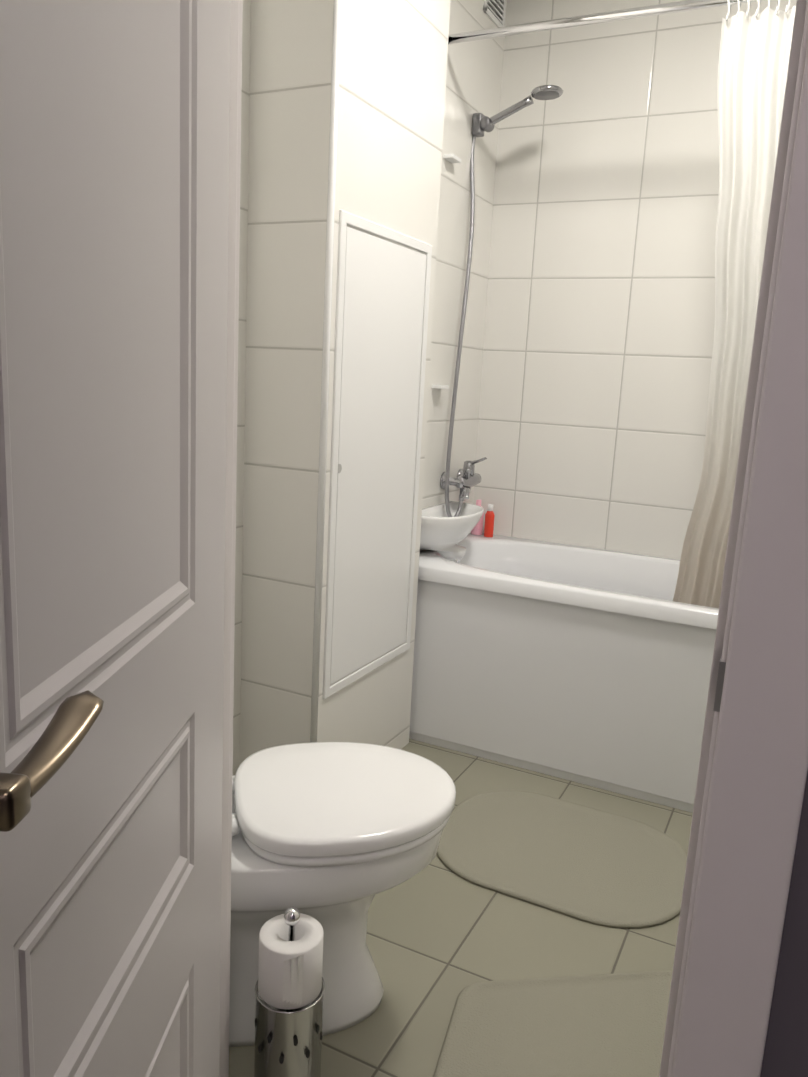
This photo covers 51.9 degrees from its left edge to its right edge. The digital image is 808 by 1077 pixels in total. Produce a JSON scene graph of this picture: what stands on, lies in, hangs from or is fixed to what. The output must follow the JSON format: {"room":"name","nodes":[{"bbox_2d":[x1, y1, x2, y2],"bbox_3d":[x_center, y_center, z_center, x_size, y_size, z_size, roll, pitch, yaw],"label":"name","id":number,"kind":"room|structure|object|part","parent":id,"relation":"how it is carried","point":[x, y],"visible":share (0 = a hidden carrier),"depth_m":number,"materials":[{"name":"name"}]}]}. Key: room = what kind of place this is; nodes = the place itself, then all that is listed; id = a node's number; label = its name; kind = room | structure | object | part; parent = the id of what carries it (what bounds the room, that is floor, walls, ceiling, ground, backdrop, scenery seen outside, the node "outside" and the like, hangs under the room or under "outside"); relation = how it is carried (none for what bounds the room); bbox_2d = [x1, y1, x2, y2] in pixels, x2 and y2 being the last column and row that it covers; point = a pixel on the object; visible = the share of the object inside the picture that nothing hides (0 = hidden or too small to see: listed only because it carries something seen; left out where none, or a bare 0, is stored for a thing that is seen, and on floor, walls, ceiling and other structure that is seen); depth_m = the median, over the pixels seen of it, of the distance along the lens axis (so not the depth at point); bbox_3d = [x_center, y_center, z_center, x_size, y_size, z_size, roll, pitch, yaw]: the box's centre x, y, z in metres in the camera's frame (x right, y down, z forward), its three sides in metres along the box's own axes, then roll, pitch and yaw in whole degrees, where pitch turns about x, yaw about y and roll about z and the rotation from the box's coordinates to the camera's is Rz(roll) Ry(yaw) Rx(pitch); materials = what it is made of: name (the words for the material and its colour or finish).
{"room":"bathroom","nodes":[
{"label":"bathroom","id":0,"kind":"room"},
{"bbox_2d":[232,0,250,775],"bbox_3d":[-0.505,-0.533,1.955,0.080,2.620,1.510,8,12,26],"label":"wall","id":1,"kind":"structure","parent":0,"point":[245,87],"depth_m":2.09,"materials":[{"name":"tile"}]},
{"bbox_2d":[240,0,450,763],"bbox_3d":[-0.156,-0.580,2.291,0.240,2.620,0.590,8,12,26],"label":"wall","id":2,"kind":"structure","parent":0,"point":[392,76],"depth_m":2.09,"materials":[{"name":"tile"}]},
{"bbox_2d":[310,0,341,742],"bbox_3d":[-0.183,-0.522,1.985,0.018,2.620,0.018,8,12,26],"label":"trim","id":3,"kind":"structure","parent":2,"relation":"attached to","point":[337,11],"depth_m":1.99,"materials":[{"name":"white plastic"}]},
{"bbox_2d":[322,210,431,698],"bbox_3d":[-0.067,-0.213,2.301,0.007,1.225,0.510,8,12,26],"label":"access panel","id":4,"kind":"object","parent":2,"relation":"attached to","point":[382,304],"visible":1,"depth_m":2.26,"materials":[{"name":"white plastic"}]},
{"bbox_2d":[229,738,692,1076],"bbox_3d":[0.110,1.038,1.064,3.000,0.060,4.650,8,12,26],"label":"floor","id":5,"kind":"structure","parent":0,"point":[440,936],"depth_m":1.79,"materials":[{"name":"tile"}]},
{"bbox_2d":[254,907,324,1076],"bbox_3d":[-0.182,0.753,1.311,0.109,0.375,0.112,8,12,26],"label":"toilet paper holder","id":6,"kind":"object","parent":5,"relation":"on","point":[289,988],"visible":1,"depth_m":1.27,"materials":[{"name":"silver metal"}]},
{"bbox_3d":[-0.181,0.747,1.311,0.060,0.363,0.060,8,12,26],"label":"rod","id":7,"kind":"part","parent":6,"relation":"part of","materials":[{"name":"silver metal"}]},
{"bbox_2d":[229,742,455,1046],"bbox_3d":[-0.173,0.515,1.518,0.539,0.764,0.374,0,11,-14],"label":"toilet","id":8,"kind":"object","parent":5,"relation":"on","point":[333,839],"visible":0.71,"depth_m":1.45,"materials":[{"name":"white ceramic"}]},
{"bbox_3d":[-0.113,0.465,1.522,0.420,0.037,0.374,0,11,-14],"label":"lid","id":9,"kind":"part","parent":8,"relation":"part of","materials":[{"name":"white plastic"}]},
{"bbox_3d":[-0.106,0.489,1.529,0.392,0.017,0.362,0,11,-14],"label":"seat","id":10,"kind":"part","parent":8,"relation":"part of","materials":[{"name":"white plastic"}]},
{"bbox_2d":[433,970,672,1076],"bbox_3d":[0.444,0.940,1.470,0.888,0.010,0.505,2,11,-6],"label":"area rug","id":11,"kind":"object","parent":5,"relation":"on","point":[606,1025],"visible":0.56,"depth_m":1.55,"materials":[{"name":"beige fabric"}]},
{"bbox_2d":[437,790,687,927],"bbox_3d":[0.409,0.806,2.152,0.644,0.010,0.509,8,12,26],"label":"area rug","id":12,"kind":"object","parent":5,"relation":"on","point":[586,863],"visible":0.9,"depth_m":2.11,"materials":[{"name":"beige fabric"}]},
{"bbox_2d":[409,533,718,812],"bbox_3d":[0.862,0.427,2.682,1.714,0.600,0.697,8,12,26],"label":"bathtub","id":13,"kind":"object","parent":5,"relation":"on","point":[589,666],"visible":0.73,"depth_m":2.53,"materials":[{"name":"white plastic"}]},
{"bbox_2d":[471,500,494,536],"bbox_3d":[0.307,-0.080,3.211,0.096,0.136,0.056,8,12,26],"label":"bottles","id":14,"kind":"object","parent":13,"relation":"on","point":[488,525],"visible":0.77,"depth_m":3.18,"materials":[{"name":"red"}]},
{"bbox_2d":[420,0,506,550],"bbox_3d":[0.055,-0.687,2.903,0.200,2.620,0.711,8,12,26],"label":"wall","id":15,"kind":"structure","parent":0,"point":[474,77],"depth_m":2.88,"materials":[{"name":"tile"}]},
{"bbox_2d":[431,154,460,388],"bbox_3d":[0.140,-0.870,2.750,0.035,0.737,0.080,8,12,26],"label":"ledges","id":16,"kind":"object","parent":15,"relation":"attached to","point":[451,158],"visible":1,"depth_m":2.68,"materials":[{"name":"white plastic"}]},
{"bbox_2d":[420,501,483,559],"bbox_3d":[0.161,-0.013,2.877,0.182,0.172,0.410,8,12,26],"label":"wall-mounted sink","id":17,"kind":"object","parent":15,"relation":"attached to","point":[443,534],"visible":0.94,"depth_m":2.80,"materials":[{"name":"white ceramic"}]},
{"bbox_2d":[483,0,506,26],"bbox_3d":[0.315,-1.870,2.840,0.008,0.190,0.190,8,12,26],"label":"air vent","id":18,"kind":"object","parent":15,"relation":"in","point":[494,11],"visible":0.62,"depth_m":2.86,"materials":[{"name":"white plastic"}]},
{"bbox_2d":[440,85,562,516],"bbox_3d":[0.317,-0.763,2.842,0.314,1.442,0.315,8,12,26],"label":"mixer","id":19,"kind":"object","parent":15,"relation":"attached to","point":[466,479],"visible":0.96,"depth_m":2.87,"materials":[{"name":"silver metal"}]},
{"bbox_3d":[0.224,-0.168,2.931,0.092,0.040,0.215,8,12,26],"label":"mixer spout","id":20,"kind":"part","parent":19,"relation":"part of","materials":[{"name":"silver metal"}]},
{"bbox_2d":[448,0,763,43],"bbox_3d":[0.879,-1.409,2.164,1.718,0.050,0.050,8,12,26],"label":"rail","id":21,"kind":"object","parent":15,"relation":"attached to","point":[637,12],"visible":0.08,"depth_m":2.33,"materials":[{"name":"silver metal"}]},
{"bbox_2d":[673,0,795,607],"bbox_3d":[1.032,-0.560,2.241,0.511,1.722,0.090,8,12,26],"label":"curtain","id":22,"kind":"object","parent":21,"relation":"hanging from","point":[754,54],"visible":0.56,"depth_m":2.26,"materials":[{"name":"fabric"}]},
{"bbox_2d":[473,0,796,559],"bbox_3d":[1.031,-0.629,2.864,2.150,2.620,0.080,8,12,26],"label":"wall","id":23,"kind":"structure","parent":0,"point":[598,342],"depth_m":2.94,"materials":[{"name":"tile"}]},
{"bbox_2d":[760,771,807,1076],"bbox_3d":[0.948,-0.169,0.464,1.301,2.620,0.080,8,12,26],"label":"wall","id":24,"kind":"structure","parent":0,"point":[786,1050],"depth_m":0.81,"materials":[{"name":"paint"}]},
{"bbox_2d":[659,0,807,1076],"bbox_3d":[0.334,0.035,0.810,0.042,2.025,0.091,8,12,26],"label":"door frame","id":25,"kind":"structure","parent":24,"relation":"attached to","point":[796,65],"depth_m":0.79,"materials":[{"name":"white wood"}]},
{"bbox_2d":[672,43,807,1076],"bbox_3d":[0.348,0.001,0.745,0.081,2.120,0.014,8,12,26],"label":"trim","id":26,"kind":"structure","parent":24,"relation":"attached to","point":[757,787],"depth_m":0.77,"materials":[{"name":"white wood"}]},
{"bbox_3d":[-0.561,-0.389,1.196,0.675,2.620,0.080,8,12,26],"label":"wall","id":27,"kind":"structure","parent":0,"visible":0},
{"bbox_2d":[0,0,230,1076],"bbox_3d":[-0.266,0.027,0.714,0.040,2.000,0.690,4,11,3],"label":"door leaf","id":28,"kind":"structure","parent":27,"relation":"in","point":[114,159],"depth_m":0.71,"materials":[{"name":"white paint"}]},
{"bbox_2d":[0,690,103,831],"bbox_3d":[-0.232,0.132,0.488,0.061,0.062,0.148,4,11,3],"label":"door handle","id":29,"kind":"object","parent":28,"relation":"attached to","point":[44,760],"depth_m":0.49,"materials":[{"name":"brown metal"}]},
{"bbox_2d":[219,0,242,1076],"bbox_3d":[-0.258,-0.051,1.098,0.040,2.025,0.090,8,12,26],"label":"door frame","id":30,"kind":"structure","parent":27,"relation":"attached to","point":[233,265],"depth_m":1.11,"materials":[{"name":"white wood"}]}
]}

